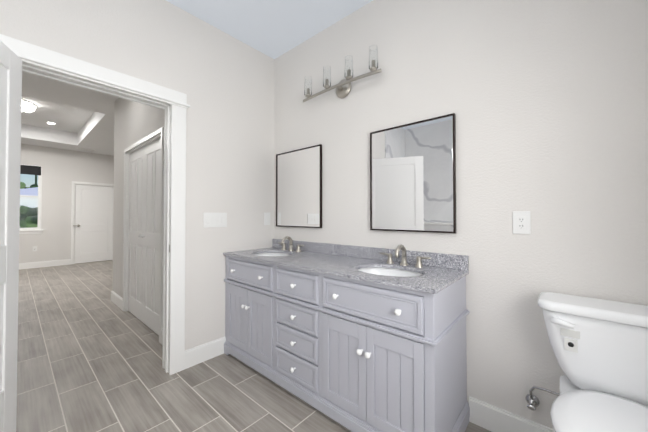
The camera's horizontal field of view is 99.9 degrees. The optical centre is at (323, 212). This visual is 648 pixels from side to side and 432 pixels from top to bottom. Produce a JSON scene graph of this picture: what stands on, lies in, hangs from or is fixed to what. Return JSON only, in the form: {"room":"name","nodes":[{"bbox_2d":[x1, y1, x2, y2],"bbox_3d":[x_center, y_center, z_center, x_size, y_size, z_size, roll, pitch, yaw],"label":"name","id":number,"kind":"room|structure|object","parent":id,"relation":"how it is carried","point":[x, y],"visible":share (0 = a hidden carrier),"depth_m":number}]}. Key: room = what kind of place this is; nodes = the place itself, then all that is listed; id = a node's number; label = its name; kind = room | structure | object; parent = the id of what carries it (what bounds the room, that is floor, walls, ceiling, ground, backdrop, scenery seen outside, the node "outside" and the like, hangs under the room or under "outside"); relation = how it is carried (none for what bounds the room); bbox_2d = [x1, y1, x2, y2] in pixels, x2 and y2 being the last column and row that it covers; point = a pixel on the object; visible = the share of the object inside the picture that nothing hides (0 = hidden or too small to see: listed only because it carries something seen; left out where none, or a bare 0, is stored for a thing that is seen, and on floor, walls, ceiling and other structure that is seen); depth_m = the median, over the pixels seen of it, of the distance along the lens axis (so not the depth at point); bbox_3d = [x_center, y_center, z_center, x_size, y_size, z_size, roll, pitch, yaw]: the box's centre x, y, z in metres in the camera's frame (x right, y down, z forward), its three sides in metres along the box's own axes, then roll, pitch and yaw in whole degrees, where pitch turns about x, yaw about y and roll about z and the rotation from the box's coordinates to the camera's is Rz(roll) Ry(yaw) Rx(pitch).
{"room":"bathroom","nodes":[
{"label":"bathroom","id":0,"kind":"room"},
{"bbox_2d":[19,143,113,262],"bbox_3d":[-7.094,-0.133,6.090,0.140,2.870,6.600,-1,-1,41],"label":"wall","id":1,"kind":"structure","parent":0,"point":[62,169],"depth_m":6.65},
{"bbox_2d":[19,164,42,233],"bbox_3d":[-7.027,-0.298,6.127,0.155,1.600,1.000,-1,-1,41],"label":"bedroom window","id":2,"kind":"structure","parent":1,"relation":"in","point":[31,169],"depth_m":6.40},
{"bbox_2d":[19,259,70,269],"bbox_3d":[-7.035,1.231,6.019,0.016,0.140,6.600,-1,-1,41],"label":"baseboard","id":3,"kind":"structure","parent":1,"relation":"attached to","point":[29,265],"depth_m":6.47},
{"bbox_2d":[71,181,113,263],"bbox_3d":[-6.080,0.273,7.214,0.138,2.090,0.915,-1,-1,41],"label":"door frame","id":4,"kind":"structure","parent":1,"relation":"attached to","point":[74,183],"depth_m":6.88},
{"bbox_2d":[73,185,112,263],"bbox_3d":[-6.058,0.307,7.164,0.096,2.005,0.808,-1,-1,41],"label":"bedroom door","id":5,"kind":"structure","parent":1,"relation":"in","point":[93,225],"depth_m":7.18},
{"bbox_2d":[0,0,273,349],"bbox_3d":[-1.623,-0.197,1.698,0.120,2.870,3.200,-1,-1,41],"label":"wall","id":6,"kind":"structure","parent":0,"point":[223,81],"depth_m":2.29},
{"bbox_2d":[0,40,21,431],"bbox_3d":[-1.508,0.182,1.121,0.157,2.055,0.815,0,-1,-25],"label":"door","id":7,"kind":"structure","parent":6,"relation":"in","point":[10,103],"depth_m":1.41},
{"bbox_2d":[0,34,189,374],"bbox_3d":[-1.489,0.145,1.831,0.184,2.190,1.061,-1,-1,41],"label":"door frame","id":8,"kind":"structure","parent":6,"relation":"attached to","point":[40,57],"depth_m":2.10},
{"bbox_2d":[184,336,225,368],"bbox_3d":[-0.994,1.177,2.294,0.016,0.140,0.354,-1,-1,41],"label":"baseboard","id":9,"kind":"structure","parent":6,"relation":"attached to","point":[196,355],"depth_m":2.28},
{"bbox_2d":[203,212,226,227],"bbox_3d":[-0.946,0.068,2.366,0.011,0.127,0.208,-1,-1,41],"label":"light switch","id":10,"kind":"object","parent":6,"relation":"attached to","point":[210,219],"visible":1,"depth_m":2.36},
{"bbox_2d":[264,212,269,224],"bbox_3d":[-0.578,0.068,2.786,0.010,0.128,0.078,-1,-1,41],"label":"light switch","id":11,"kind":"object","parent":6,"relation":"attached to","point":[266,218],"visible":1,"depth_m":2.78},
{"bbox_2d":[113,98,164,327],"bbox_3d":[-2.061,-0.175,3.171,2.480,2.870,0.140,-1,-1,41],"label":"wall","id":12,"kind":"structure","parent":0,"point":[134,122],"depth_m":3.63},
{"bbox_2d":[128,147,144,321],"bbox_3d":[-2.277,0.253,3.291,0.618,2.000,0.069,-1,-1,41],"label":"closet door","id":13,"kind":"structure","parent":12,"relation":"in","point":[136,232],"depth_m":3.28},
{"bbox_2d":[122,127,163,342],"bbox_3d":[-2.025,0.223,3.108,1.364,2.072,0.138,-1,-1,41],"label":"trim","id":14,"kind":"structure","parent":12,"relation":"attached to","point":[156,135],"depth_m":3.12},
{"bbox_2d":[141,138,160,334],"bbox_3d":[-1.810,0.247,2.881,0.618,2.000,0.069,-1,-1,41],"label":"closet door","id":15,"kind":"structure","parent":12,"relation":"in","point":[151,235],"depth_m":2.92},
{"bbox_2d":[21,0,372,155],"bbox_3d":[-3.262,-1.782,2.757,10.290,0.330,6.840,-1,-1,41],"label":"ceiling","id":16,"kind":"structure","parent":0,"point":[274,29],"depth_m":2.73},
{"bbox_2d":[21,100,35,112],"bbox_3d":[-5.133,-1.795,4.635,0.324,0.146,0.318,-1,-1,41],"label":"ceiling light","id":17,"kind":"object","parent":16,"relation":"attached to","point":[26,106],"visible":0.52,"depth_m":4.64},
{"bbox_2d":[16,260,490,431],"bbox_3d":[-3.262,1.313,2.712,10.650,0.120,7.200,-1,-1,41],"label":"floor","id":18,"kind":"structure","parent":0,"point":[89,355],"depth_m":2.01},
{"bbox_2d":[111,291,162,344],"bbox_3d":[-2.271,1.186,2.923,2.496,0.140,1.920,-1,-1,41],"label":"baseboard","id":19,"kind":"structure","parent":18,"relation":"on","point":[117,299],"depth_m":3.63},
{"bbox_2d":[223,244,469,431],"bbox_3d":[-0.021,0.797,2.013,1.852,0.885,0.590,-1,-1,41],"label":"bathroom vanity","id":20,"kind":"object","parent":18,"relation":"on","point":[360,339],"depth_m":1.56},
{"bbox_2d":[272,240,468,267],"bbox_3d":[-0.015,0.311,2.029,1.850,0.087,0.568,-1,-1,41],"label":"backsplash","id":21,"kind":"structure","parent":20,"relation":"on","point":[452,261],"depth_m":1.97},
{"bbox_2d":[525,292,647,431],"bbox_3d":[1.032,0.809,0.972,0.572,0.838,0.765,-1,-1,41],"label":"toilet","id":22,"kind":"object","parent":18,"relation":"on","point":[599,348],"visible":1,"depth_m":1.08},
{"bbox_2d":[274,0,647,428],"bbox_3d":[0.663,-0.194,1.902,3.290,2.870,0.120,-1,-1,41],"label":"wall","id":23,"kind":"structure","parent":0,"point":[545,102],"depth_m":1.51},
{"bbox_2d":[276,144,321,227],"bbox_3d":[-0.255,-0.226,2.605,0.615,0.738,0.026,-1,-1,41],"label":"mirror","id":24,"kind":"object","parent":23,"relation":"attached to","point":[298,187],"visible":0.96,"depth_m":2.57},
{"bbox_2d":[303,46,381,102],"bbox_3d":[0.126,-1.079,2.225,0.790,0.261,0.116,-1,-1,41],"label":"sconce","id":25,"kind":"object","parent":23,"relation":"attached to","point":[343,88],"visible":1,"depth_m":2.22},
{"bbox_2d":[370,113,455,232],"bbox_3d":[0.582,-0.236,1.873,0.600,0.738,0.026,-1,-1,41],"label":"mirror","id":26,"kind":"object","parent":23,"relation":"attached to","point":[413,177],"visible":0.96,"depth_m":1.84},
{"bbox_2d":[469,396,552,431],"bbox_3d":[1.306,1.162,1.228,1.180,0.140,0.016,-1,-1,41],"label":"baseboard","id":27,"kind":"structure","parent":23,"relation":"attached to","point":[489,417],"depth_m":1.52},
{"bbox_2d":[513,211,530,233],"bbox_3d":[1.060,0.057,1.462,0.078,0.122,0.009,-1,-1,41],"label":"outlet","id":28,"kind":"object","parent":23,"relation":"attached to","point":[521,222],"visible":1,"depth_m":1.46},
{"label":"outside","id":29,"kind":"structure","parent":0,"visible":0},
{"bbox_3d":[-55.866,2.130,51.308,132.860,0.250,160.000,-1,-1,41],"label":"ground","id":30,"kind":"structure","parent":29,"visible":0},
{"bbox_2d":[19,175,37,227],"bbox_3d":[-26.959,-2.278,25.040,41.819,8.260,26.065,-1,-1,41],"label":"trees","id":31,"kind":"object","parent":30,"relation":"on","point":[28,217],"depth_m":11.05},
{"bbox_2d":[20,187,37,207],"bbox_3d":[-20.477,-0.722,35.618,14.430,5.000,30.230,-1,-1,41],"label":"house","id":32,"kind":"structure","parent":30,"relation":"on","point":[31,202],"depth_m":22.06}
]}

